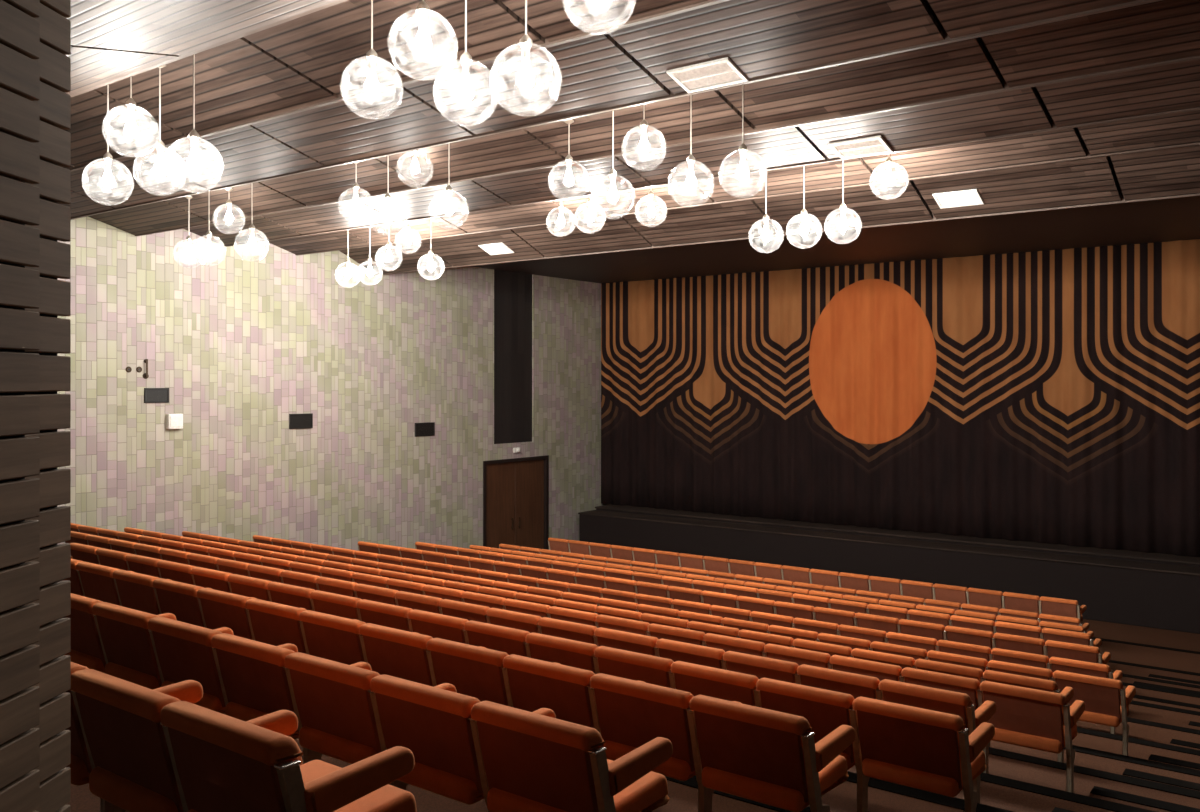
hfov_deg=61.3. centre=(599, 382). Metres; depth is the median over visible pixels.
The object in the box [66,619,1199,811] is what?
floor
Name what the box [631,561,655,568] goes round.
seat
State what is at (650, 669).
seat
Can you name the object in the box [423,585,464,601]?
seat
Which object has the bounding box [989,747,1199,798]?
trim
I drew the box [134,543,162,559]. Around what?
seat
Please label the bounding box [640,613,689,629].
seat
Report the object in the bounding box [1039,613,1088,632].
seat
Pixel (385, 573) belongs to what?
seat
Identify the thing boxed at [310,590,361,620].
seat
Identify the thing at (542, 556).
seat
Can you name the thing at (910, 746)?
seat
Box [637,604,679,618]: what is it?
seat
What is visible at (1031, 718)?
seat
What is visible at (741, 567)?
seat
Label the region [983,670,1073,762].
seat
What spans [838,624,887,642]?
seat
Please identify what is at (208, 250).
globe pendant
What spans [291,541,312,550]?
seat
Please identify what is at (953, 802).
trim
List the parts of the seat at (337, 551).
backrest, panel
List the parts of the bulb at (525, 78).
cord, bulb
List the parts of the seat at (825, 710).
backrest, panel, frame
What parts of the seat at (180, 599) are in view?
backrest, panel, frame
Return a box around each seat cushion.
[65,649,104,672]
[66,754,89,785]
[89,756,302,811]
[105,662,160,689]
[161,681,224,713]
[188,760,416,811]
[225,702,298,738]
[299,726,376,763]
[397,762,483,804]
[487,759,669,811]
[602,740,695,780]
[702,755,848,811]
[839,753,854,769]
[862,750,985,796]
[992,723,1077,753]
[1079,705,1128,726]
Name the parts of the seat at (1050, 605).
panel, backrest, frame, armrest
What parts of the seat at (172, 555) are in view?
backrest, panel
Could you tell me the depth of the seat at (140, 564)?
9.27 m
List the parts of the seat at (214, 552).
panel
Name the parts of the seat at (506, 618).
panel, backrest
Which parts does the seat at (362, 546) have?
backrest, panel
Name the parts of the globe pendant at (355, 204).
bulb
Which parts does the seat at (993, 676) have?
panel, backrest, frame, armrest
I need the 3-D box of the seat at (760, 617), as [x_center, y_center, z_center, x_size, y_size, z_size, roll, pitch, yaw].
[2.156,3.084,11.951,0.577,0.792,0.552,0,0,37]
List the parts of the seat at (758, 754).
backrest, panel, frame, armrest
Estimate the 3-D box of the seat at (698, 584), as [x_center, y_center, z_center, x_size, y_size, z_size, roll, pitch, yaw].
[1.773,3.354,15.247,0.577,0.792,0.552,0,0,37]
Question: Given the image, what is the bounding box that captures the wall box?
[166,414,182,428]
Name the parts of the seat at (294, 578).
panel, backrest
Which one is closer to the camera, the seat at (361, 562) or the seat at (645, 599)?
the seat at (645, 599)
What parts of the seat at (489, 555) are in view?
backrest, panel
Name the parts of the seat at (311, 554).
panel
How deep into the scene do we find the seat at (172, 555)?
11.02 m
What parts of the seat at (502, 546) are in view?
panel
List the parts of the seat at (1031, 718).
backrest, panel, frame, armrest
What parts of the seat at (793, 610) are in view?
panel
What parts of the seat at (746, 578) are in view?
panel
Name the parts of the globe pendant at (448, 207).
cord, bulb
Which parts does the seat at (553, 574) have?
backrest, panel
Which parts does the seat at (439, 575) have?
panel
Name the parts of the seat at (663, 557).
backrest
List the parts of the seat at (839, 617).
panel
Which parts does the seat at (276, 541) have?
backrest, panel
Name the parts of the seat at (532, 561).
backrest, panel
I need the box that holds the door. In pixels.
[483,455,548,549]
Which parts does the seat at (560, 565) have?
backrest, panel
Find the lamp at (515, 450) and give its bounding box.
[513,447,519,452]
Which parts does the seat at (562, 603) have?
panel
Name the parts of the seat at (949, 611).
panel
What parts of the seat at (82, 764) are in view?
panel, backrest, frame, armrest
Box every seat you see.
[58,559,132,596]
[58,593,176,672]
[64,662,202,811]
[65,523,79,542]
[67,531,89,558]
[70,543,99,564]
[70,669,302,811]
[76,562,170,605]
[78,525,98,535]
[86,535,112,549]
[92,602,233,689]
[96,548,129,570]
[97,528,119,538]
[109,539,136,554]
[113,570,211,614]
[117,532,140,542]
[124,527,143,534]
[126,554,160,577]
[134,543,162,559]
[138,535,161,546]
[142,530,164,538]
[148,617,297,713]
[153,578,256,627]
[157,560,195,584]
[160,539,185,551]
[160,548,189,564]
[160,701,416,811]
[162,533,183,541]
[182,531,200,538]
[182,537,203,545]
[183,543,210,555]
[187,553,219,570]
[191,567,231,592]
[197,588,304,639]
[200,534,220,542]
[202,540,225,549]
[208,547,235,560]
[211,633,371,763]
[216,558,250,576]
[219,537,239,545]
[224,544,249,553]
[228,574,271,601]
[234,552,263,565]
[239,540,261,548]
[245,598,358,654]
[247,548,273,557]
[247,564,283,582]
[253,535,272,544]
[260,543,282,552]
[261,557,292,570]
[267,582,314,610]
[271,538,292,547]
[271,552,297,561]
[281,547,305,556]
[281,570,319,589]
[285,652,456,789]
[289,562,322,576]
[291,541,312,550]
[296,556,324,566]
[299,610,418,664]
[304,551,328,559]
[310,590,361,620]
[311,544,333,554]
[316,577,357,597]
[320,567,354,581]
[323,560,352,570]
[327,554,352,563]
[332,547,355,557]
[351,565,381,575]
[352,558,379,568]
[352,572,388,588]
[354,551,378,561]
[354,583,398,605]
[357,599,412,631]
[358,541,379,553]
[359,623,484,686]
[370,674,555,811]
[377,554,402,565]
[377,562,405,572]
[378,544,401,556]
[380,570,412,581]
[386,578,425,594]
[395,591,442,614]
[400,547,423,560]
[401,558,427,569]
[404,567,433,577]
[408,609,468,643]
[411,575,445,587]
[415,542,436,551]
[422,550,446,563]
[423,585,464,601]
[426,561,453,573]
[427,638,559,706]
[433,571,463,582]
[436,545,458,554]
[439,599,489,623]
[444,580,480,593]
[445,554,470,567]
[452,565,480,577]
[457,547,480,557]
[462,576,494,587]
[462,591,505,609]
[464,620,530,657]
[469,545,490,551]
[469,557,495,571]
[471,701,672,811]
[479,570,508,582]
[479,586,517,599]
[480,550,503,561]
[487,608,541,633]
[490,548,512,554]
[494,561,521,575]
[494,581,528,592]
[499,544,519,550]
[503,554,527,564]
[503,654,645,745]
[504,598,550,617]
[507,574,538,586]
[512,550,534,557]
[515,592,556,606]
[519,546,540,553]
[520,564,548,579]
[526,632,599,673]
[527,557,552,568]
[527,586,562,598]
[534,553,557,560]
[537,578,569,591]
[538,617,598,646]
[540,549,562,556]
[547,568,576,583]
[548,537,570,552]
[548,606,598,627]
[551,560,578,572]
[555,599,597,613]
[557,557,581,563]
[561,592,599,605]
[562,552,584,559]
[568,540,590,554]
[568,583,602,597]
[575,572,606,587]
[577,564,605,576]
[581,560,606,567]
[584,555,607,562]
[589,542,612,557]
[590,673,740,811]
[594,646,675,688]
[595,627,659,656]
[596,606,641,620]
[596,614,650,635]
[598,598,638,611]
[601,588,637,602]
[604,568,633,579]
[604,577,637,593]
[606,563,631,570]
[607,558,631,565]
[610,545,634,560]
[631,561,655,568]
[631,566,658,574]
[632,547,657,563]
[633,571,663,584]
[635,581,669,597]
[636,594,673,608]
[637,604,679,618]
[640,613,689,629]
[648,623,705,645]
[655,550,680,566]
[655,564,681,572]
[656,638,726,669]
[658,570,685,577]
[662,575,693,588]
[668,586,703,602]
[671,661,761,707]
[672,599,711,614]
[678,610,723,625]
[679,553,705,569]
[681,567,708,575]
[686,574,715,581]
[688,621,740,637]
[690,695,854,811]
[692,580,725,592]
[702,591,738,608]
[703,556,730,572]
[704,633,766,656]
[707,571,735,579]
[710,605,752,621]
[715,578,744,585]
[722,617,769,633]
[723,651,800,684]
[724,584,758,597]
[729,559,756,576]
[735,574,764,583]
[737,596,776,613]
[738,629,794,647]
[745,582,777,590]
[750,611,794,627]
[755,562,783,579]
[756,677,869,811]
[758,589,793,602]
[763,578,793,587]
[764,643,832,668]
[768,625,819,641]
[774,601,815,619]
[776,586,809,594]
[782,565,811,583]
[793,582,824,591]
[793,593,830,608]
[793,618,840,635]
[793,638,853,657]
[797,664,882,700]
[809,590,843,599]
[810,569,840,586]
[814,607,857,626]
[818,633,872,650]
[824,586,857,595]
[829,598,869,613]
[830,655,904,681]
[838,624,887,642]
[839,572,871,590]
[843,595,879,604]
[851,648,916,668]
[852,696,994,811]
[855,613,900,632]
[856,590,890,600]
[867,604,909,619]
[869,576,902,594]
[870,641,928,659]
[879,599,917,609]
[879,679,995,802]
[886,632,938,651]
[890,594,925,605]
[899,619,946,640]
[901,580,935,599]
[901,667,989,773]
[908,609,951,626]
[914,659,989,746]
[916,604,956,615]
[925,599,962,610]
[927,650,989,672]
[933,584,969,604]
[937,640,993,661]
[945,625,995,649]
[950,615,996,633]
[955,610,997,621]
[961,603,1000,616]
[967,588,1004,609]
[980,681,1084,792]
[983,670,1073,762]
[987,660,1054,680]
[991,648,1051,679]
[994,633,1047,655]
[995,621,1043,649]
[996,615,1040,626]
[999,608,1040,621]
[1003,592,1041,618]
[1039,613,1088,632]
[1039,621,1093,640]
[1040,596,1086,622]
[1042,628,1101,647]
[1045,640,1110,664]
[1049,657,1122,733]
[1053,670,1135,755]
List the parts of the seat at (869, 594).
panel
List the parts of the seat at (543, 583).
panel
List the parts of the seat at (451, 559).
backrest, panel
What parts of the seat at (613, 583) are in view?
backrest, panel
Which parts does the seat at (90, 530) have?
panel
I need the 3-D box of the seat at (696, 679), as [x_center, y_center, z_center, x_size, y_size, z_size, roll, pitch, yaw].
[0.791,1.994,5.841,0.577,0.792,0.552,0,0,37]
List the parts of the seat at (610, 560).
panel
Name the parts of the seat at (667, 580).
backrest, panel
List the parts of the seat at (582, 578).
backrest, panel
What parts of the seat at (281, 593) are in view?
backrest, panel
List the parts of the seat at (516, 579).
backrest, panel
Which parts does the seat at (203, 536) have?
panel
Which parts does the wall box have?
plate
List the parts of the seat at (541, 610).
panel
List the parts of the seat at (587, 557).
panel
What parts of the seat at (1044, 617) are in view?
backrest, panel, armrest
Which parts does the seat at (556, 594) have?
panel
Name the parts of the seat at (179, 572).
backrest, panel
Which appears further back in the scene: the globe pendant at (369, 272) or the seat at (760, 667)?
the globe pendant at (369, 272)
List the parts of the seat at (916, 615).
panel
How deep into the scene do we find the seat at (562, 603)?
10.49 m
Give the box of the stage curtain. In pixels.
[601,239,1199,556]
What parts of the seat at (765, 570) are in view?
backrest, panel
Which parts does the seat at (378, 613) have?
panel, backrest, frame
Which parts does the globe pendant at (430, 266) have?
bulb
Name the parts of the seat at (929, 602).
panel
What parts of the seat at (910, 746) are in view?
backrest, panel, frame, armrest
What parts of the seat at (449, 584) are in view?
panel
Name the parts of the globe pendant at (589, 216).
bulb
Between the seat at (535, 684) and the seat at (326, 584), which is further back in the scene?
the seat at (326, 584)
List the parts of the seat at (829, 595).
panel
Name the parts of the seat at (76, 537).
panel, backrest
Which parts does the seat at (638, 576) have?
backrest, panel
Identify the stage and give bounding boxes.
[578,504,1199,633]
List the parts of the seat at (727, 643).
panel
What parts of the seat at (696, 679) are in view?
panel, frame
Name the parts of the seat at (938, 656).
panel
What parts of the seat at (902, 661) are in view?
panel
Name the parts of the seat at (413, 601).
backrest, panel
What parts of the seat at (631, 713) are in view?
backrest, panel, frame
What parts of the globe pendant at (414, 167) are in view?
bulb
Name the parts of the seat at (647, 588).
panel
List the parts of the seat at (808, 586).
panel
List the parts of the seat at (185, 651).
backrest, panel, frame, armrest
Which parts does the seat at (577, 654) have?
backrest, panel, frame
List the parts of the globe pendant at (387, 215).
cord, bulb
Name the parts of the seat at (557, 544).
backrest, panel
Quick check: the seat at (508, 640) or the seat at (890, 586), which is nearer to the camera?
the seat at (508, 640)
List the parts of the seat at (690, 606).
panel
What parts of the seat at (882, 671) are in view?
panel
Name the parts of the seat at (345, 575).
panel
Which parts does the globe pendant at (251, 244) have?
bulb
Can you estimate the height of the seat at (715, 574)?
0.792 m
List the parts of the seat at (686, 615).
panel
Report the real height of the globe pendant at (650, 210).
0.690 m
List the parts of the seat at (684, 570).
panel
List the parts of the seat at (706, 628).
panel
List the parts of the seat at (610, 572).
backrest, panel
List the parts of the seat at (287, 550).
panel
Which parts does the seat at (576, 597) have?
panel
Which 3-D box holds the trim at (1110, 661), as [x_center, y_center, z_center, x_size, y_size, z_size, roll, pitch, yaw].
[9.286,4.111,13.513,5.850,0.058,0.139,0,0,37]
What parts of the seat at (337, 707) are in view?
backrest, panel, frame, armrest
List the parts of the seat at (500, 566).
backrest, panel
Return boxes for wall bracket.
[143,359,148,378]
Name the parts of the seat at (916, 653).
panel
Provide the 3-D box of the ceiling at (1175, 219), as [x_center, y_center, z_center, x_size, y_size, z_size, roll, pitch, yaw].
[5.237,-2.725,18.565,18.400,0.150,8.250,0,0,37]
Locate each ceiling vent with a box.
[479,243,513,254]
[666,57,748,92]
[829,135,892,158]
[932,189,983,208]
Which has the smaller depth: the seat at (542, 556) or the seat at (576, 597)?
the seat at (576, 597)
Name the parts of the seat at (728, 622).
panel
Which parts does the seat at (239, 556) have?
panel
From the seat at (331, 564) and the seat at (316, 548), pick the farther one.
the seat at (316, 548)
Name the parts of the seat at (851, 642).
panel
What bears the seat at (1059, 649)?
on the floor
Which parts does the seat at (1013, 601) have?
backrest, panel, frame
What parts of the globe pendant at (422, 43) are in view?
bulb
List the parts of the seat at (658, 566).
panel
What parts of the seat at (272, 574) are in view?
backrest, panel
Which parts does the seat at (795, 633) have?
panel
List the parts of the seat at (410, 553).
backrest, panel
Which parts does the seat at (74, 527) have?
backrest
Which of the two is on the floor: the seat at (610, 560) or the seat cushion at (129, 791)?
the seat at (610, 560)
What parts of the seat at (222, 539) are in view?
panel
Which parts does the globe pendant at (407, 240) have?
bulb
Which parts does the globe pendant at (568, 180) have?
cord, bulb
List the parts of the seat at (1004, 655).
panel, backrest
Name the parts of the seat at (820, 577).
backrest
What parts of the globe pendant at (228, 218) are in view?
bulb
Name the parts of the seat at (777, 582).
panel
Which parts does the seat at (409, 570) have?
panel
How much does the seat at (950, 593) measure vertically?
0.792 m
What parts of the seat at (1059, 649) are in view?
backrest, panel, frame, armrest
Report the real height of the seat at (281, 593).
0.792 m
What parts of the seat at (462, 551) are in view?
backrest, panel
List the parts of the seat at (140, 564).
backrest, panel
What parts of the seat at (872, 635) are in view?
panel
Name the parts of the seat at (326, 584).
panel, backrest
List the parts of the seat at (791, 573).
backrest, panel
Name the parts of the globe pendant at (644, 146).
cord, bulb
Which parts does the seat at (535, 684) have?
backrest, panel, frame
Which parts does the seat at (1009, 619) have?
panel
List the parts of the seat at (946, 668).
backrest, panel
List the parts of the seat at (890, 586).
panel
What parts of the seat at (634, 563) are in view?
panel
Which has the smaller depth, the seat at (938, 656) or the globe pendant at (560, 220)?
the seat at (938, 656)
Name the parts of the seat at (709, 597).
panel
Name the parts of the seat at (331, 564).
panel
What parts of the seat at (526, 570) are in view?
backrest, panel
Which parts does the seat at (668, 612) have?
panel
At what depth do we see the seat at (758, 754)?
4.27 m
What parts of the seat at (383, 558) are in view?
backrest, panel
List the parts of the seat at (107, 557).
backrest, panel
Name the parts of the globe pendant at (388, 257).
bulb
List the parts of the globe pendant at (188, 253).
bulb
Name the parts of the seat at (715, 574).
panel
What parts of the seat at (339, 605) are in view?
backrest, panel, frame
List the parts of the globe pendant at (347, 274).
bulb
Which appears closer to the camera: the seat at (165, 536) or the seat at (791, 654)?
the seat at (791, 654)
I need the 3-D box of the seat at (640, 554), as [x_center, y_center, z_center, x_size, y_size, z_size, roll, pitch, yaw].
[1.035,3.694,20.313,0.577,0.792,0.552,0,0,37]
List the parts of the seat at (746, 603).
panel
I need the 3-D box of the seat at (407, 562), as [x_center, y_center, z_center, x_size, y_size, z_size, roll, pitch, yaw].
[-2.674,3.084,15.595,0.577,0.792,0.552,0,0,37]
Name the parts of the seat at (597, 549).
backrest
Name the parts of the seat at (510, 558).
backrest, panel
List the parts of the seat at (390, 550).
backrest, panel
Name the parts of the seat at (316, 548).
backrest, panel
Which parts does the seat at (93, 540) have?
backrest, panel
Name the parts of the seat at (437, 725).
backrest, panel, frame, armrest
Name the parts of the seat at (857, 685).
panel, frame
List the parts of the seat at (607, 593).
backrest, panel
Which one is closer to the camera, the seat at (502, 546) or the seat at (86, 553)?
the seat at (86, 553)
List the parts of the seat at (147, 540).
panel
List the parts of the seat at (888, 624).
panel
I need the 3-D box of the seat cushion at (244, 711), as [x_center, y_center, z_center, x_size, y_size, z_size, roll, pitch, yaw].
[-1.396,1.508,4.717,0.482,0.107,0.501,0,0,37]
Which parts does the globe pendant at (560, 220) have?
bulb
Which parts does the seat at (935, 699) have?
panel, backrest, frame, armrest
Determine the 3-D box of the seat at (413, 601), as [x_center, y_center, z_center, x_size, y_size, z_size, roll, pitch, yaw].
[-1.411,2.224,8.918,0.577,0.792,0.552,0,0,37]
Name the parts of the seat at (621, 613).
panel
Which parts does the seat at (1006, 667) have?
panel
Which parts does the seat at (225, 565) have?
backrest, panel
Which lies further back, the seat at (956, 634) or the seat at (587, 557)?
the seat at (587, 557)
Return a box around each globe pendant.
[102,84,113,186]
[125,76,136,136]
[154,64,165,176]
[185,196,192,256]
[187,54,200,170]
[205,231,212,254]
[225,188,232,222]
[248,224,255,248]
[345,259,350,277]
[352,162,359,208]
[365,0,378,94]
[367,226,372,275]
[384,156,391,220]
[386,242,391,260]
[405,221,410,243]
[410,150,418,172]
[415,0,430,52]
[428,250,433,269]
[445,144,452,214]
[458,0,472,100]
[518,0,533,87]
[558,203,563,224]
[564,119,573,185]
[587,198,592,221]
[591,0,606,4]
[608,111,617,201]
[639,104,648,152]
[647,191,654,214]
[686,95,695,188]
[737,85,748,179]
[762,214,769,239]
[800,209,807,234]
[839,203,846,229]
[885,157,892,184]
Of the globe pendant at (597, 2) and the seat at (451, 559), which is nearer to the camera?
the globe pendant at (597, 2)
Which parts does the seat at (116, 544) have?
backrest, panel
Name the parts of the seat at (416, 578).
panel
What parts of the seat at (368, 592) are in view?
backrest, panel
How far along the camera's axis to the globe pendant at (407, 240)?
16.30 m
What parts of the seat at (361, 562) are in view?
panel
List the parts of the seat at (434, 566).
panel, backrest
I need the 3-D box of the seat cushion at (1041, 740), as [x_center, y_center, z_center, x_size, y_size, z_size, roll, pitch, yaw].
[2.987,2.398,6.998,0.482,0.107,0.501,0,0,37]
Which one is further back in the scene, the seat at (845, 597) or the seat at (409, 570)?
the seat at (845, 597)
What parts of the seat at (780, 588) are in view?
panel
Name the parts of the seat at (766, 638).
panel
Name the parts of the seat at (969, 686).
backrest, panel, frame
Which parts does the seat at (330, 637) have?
backrest, panel, frame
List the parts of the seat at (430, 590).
panel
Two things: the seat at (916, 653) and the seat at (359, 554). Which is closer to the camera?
the seat at (916, 653)
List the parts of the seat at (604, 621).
panel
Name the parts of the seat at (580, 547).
backrest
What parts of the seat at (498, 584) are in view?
panel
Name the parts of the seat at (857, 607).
panel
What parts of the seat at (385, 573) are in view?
panel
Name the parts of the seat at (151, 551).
backrest, panel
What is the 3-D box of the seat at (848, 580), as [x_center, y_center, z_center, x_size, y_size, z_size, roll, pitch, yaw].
[4.548,3.694,17.663,0.577,0.792,0.552,0,0,37]
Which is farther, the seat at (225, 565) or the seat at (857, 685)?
the seat at (225, 565)
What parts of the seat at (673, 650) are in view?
panel, frame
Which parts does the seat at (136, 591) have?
backrest, panel, frame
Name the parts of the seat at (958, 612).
panel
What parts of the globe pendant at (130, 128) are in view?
cord, bulb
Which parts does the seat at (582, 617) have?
panel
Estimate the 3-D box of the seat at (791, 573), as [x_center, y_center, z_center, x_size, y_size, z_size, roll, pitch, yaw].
[3.670,3.694,18.325,0.577,0.792,0.552,0,0,37]
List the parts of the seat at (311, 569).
backrest, panel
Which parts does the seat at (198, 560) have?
backrest, panel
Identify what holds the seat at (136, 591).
on the floor
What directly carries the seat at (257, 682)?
on the floor
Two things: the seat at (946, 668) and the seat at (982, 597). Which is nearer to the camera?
the seat at (946, 668)
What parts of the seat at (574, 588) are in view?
backrest, panel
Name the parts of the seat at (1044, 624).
panel, backrest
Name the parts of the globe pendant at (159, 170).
cord, bulb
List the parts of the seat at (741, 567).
backrest, panel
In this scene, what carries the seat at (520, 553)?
on the floor
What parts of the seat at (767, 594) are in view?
panel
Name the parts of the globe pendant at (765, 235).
bulb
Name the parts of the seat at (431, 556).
backrest, panel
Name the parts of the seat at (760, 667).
panel, frame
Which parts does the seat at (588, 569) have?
backrest, panel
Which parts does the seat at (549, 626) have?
backrest, panel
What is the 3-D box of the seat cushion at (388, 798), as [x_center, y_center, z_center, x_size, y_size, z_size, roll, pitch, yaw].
[-0.884,1.283,3.004,0.482,0.107,0.501,0,0,37]
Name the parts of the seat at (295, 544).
backrest, panel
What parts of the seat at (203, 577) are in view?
backrest, panel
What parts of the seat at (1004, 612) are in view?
panel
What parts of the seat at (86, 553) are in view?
backrest, panel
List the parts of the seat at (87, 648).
panel, backrest, frame, armrest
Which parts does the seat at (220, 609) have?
backrest, panel, frame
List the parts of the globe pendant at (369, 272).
bulb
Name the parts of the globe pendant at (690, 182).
cord, bulb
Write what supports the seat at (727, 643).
on the floor
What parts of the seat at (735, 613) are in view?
panel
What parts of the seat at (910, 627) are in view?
panel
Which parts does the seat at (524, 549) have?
panel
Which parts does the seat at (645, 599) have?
panel, backrest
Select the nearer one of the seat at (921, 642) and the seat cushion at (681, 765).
the seat cushion at (681, 765)
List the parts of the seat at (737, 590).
backrest, panel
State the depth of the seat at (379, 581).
10.72 m
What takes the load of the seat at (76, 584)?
on the floor
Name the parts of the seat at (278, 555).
panel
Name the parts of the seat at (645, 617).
panel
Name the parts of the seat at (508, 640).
backrest, panel, frame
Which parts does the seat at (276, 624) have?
backrest, panel, frame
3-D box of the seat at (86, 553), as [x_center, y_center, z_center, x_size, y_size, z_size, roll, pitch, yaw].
[-4.917,1.994,10.147,0.577,0.792,0.552,0,0,37]
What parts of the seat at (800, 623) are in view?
panel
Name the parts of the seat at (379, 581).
panel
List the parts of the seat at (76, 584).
panel, backrest, frame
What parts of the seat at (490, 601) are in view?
panel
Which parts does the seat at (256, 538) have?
backrest, panel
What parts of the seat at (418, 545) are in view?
backrest, panel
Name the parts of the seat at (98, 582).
backrest, panel, frame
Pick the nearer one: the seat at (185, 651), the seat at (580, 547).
the seat at (185, 651)
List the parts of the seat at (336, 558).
panel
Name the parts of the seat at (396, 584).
panel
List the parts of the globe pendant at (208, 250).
bulb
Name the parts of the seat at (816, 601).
panel, backrest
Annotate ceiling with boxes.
[57,0,1199,274]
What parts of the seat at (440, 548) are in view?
backrest, panel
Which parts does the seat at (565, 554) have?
panel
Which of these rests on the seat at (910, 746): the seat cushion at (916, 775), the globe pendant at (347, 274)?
the seat cushion at (916, 775)
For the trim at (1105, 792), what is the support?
on the floor
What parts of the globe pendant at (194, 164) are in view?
cord, bulb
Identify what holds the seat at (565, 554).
on the floor
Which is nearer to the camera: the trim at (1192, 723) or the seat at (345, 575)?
the trim at (1192, 723)
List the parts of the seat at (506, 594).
panel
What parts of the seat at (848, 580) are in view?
backrest, panel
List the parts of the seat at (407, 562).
panel, backrest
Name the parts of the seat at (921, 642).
panel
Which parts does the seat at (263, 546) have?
panel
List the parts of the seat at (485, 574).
backrest, panel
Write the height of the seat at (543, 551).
0.792 m
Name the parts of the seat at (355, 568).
panel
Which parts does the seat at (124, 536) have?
panel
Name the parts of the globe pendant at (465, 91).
bulb, cord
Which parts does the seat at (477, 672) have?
backrest, panel, frame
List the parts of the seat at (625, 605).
panel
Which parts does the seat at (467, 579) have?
panel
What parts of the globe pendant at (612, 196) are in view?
cord, bulb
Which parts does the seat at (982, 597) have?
backrest, frame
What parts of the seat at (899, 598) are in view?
panel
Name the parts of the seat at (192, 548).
backrest, panel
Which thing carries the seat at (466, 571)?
on the floor
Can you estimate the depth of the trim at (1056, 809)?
5.91 m
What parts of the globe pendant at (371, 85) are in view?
cord, bulb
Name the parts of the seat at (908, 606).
panel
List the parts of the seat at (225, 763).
panel, backrest, frame, armrest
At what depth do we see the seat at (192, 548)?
12.72 m
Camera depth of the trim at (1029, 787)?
6.42 m
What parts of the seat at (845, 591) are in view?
panel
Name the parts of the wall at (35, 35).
screen post, board panel, screen post, board panel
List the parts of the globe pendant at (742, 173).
cord, bulb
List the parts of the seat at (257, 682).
backrest, panel, frame, armrest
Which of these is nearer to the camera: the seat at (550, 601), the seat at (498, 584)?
the seat at (550, 601)
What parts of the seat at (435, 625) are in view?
backrest, panel, frame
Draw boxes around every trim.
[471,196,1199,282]
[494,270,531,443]
[665,776,810,811]
[847,771,1012,811]
[980,773,1155,811]
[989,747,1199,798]
[1052,807,1074,811]
[1064,745,1199,776]
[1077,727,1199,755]
[1090,786,1199,811]
[1092,637,1199,653]
[1108,660,1199,675]
[1108,672,1199,688]
[1120,692,1199,708]
[1122,682,1199,697]
[1122,768,1199,790]
[1127,717,1199,734]
[1130,700,1199,715]
[1133,681,1199,693]
[1148,674,1199,684]
[1148,754,1199,769]
[1170,739,1199,748]
[1188,721,1199,726]
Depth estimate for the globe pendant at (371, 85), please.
6.84 m
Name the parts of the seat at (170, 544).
backrest, panel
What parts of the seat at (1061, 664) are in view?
panel, backrest, frame, armrest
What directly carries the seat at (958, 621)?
on the floor
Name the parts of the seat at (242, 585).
backrest, panel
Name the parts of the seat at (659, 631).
panel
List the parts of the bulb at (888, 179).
bulb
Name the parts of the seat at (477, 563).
backrest, panel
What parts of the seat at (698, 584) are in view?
panel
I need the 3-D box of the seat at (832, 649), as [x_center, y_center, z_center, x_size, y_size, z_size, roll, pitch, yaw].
[2.102,2.674,9.049,0.577,0.792,0.552,0,0,37]
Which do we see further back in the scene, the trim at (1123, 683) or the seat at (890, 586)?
the seat at (890, 586)
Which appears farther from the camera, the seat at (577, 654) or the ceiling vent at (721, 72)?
the ceiling vent at (721, 72)
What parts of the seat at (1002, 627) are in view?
backrest, panel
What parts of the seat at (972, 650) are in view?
panel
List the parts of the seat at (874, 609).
panel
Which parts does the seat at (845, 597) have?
panel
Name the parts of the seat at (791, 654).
panel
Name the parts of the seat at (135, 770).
backrest, panel, frame, armrest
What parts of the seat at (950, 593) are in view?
frame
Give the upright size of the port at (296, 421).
0.283 m
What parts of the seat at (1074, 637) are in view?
panel, armrest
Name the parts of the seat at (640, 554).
backrest, panel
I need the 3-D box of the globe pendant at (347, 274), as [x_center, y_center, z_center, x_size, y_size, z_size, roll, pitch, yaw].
[-4.106,-2.183,16.488,0.420,1.254,0.420,0,0,37]
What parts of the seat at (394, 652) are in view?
backrest, panel, frame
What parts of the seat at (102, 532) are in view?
panel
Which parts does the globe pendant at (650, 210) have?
bulb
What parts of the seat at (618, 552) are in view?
backrest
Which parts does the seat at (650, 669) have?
panel, frame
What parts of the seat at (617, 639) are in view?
panel, frame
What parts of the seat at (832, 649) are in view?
panel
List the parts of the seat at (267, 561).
panel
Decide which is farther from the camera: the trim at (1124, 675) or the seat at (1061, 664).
the trim at (1124, 675)
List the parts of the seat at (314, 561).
panel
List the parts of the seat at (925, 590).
backrest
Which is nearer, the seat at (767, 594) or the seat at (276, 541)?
the seat at (767, 594)
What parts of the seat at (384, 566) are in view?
panel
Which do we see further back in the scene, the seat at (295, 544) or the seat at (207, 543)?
the seat at (295, 544)
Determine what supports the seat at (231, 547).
on the floor
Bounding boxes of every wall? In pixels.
[0,0,70,811]
[57,216,608,550]
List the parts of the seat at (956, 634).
panel, frame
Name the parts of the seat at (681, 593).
panel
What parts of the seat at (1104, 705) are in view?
backrest, panel, frame, armrest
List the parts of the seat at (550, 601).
panel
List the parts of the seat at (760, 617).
panel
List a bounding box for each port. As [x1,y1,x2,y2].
[144,388,168,402]
[289,413,312,428]
[415,422,434,436]
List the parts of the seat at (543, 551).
panel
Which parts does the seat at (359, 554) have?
backrest, panel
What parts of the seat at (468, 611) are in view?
backrest, panel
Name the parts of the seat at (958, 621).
panel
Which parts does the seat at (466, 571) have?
backrest, panel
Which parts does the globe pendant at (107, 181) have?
cord, bulb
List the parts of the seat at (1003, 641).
panel, frame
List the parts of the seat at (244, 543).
panel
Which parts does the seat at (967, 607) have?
panel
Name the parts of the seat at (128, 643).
backrest, panel, frame, armrest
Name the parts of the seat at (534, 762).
panel, backrest, frame, armrest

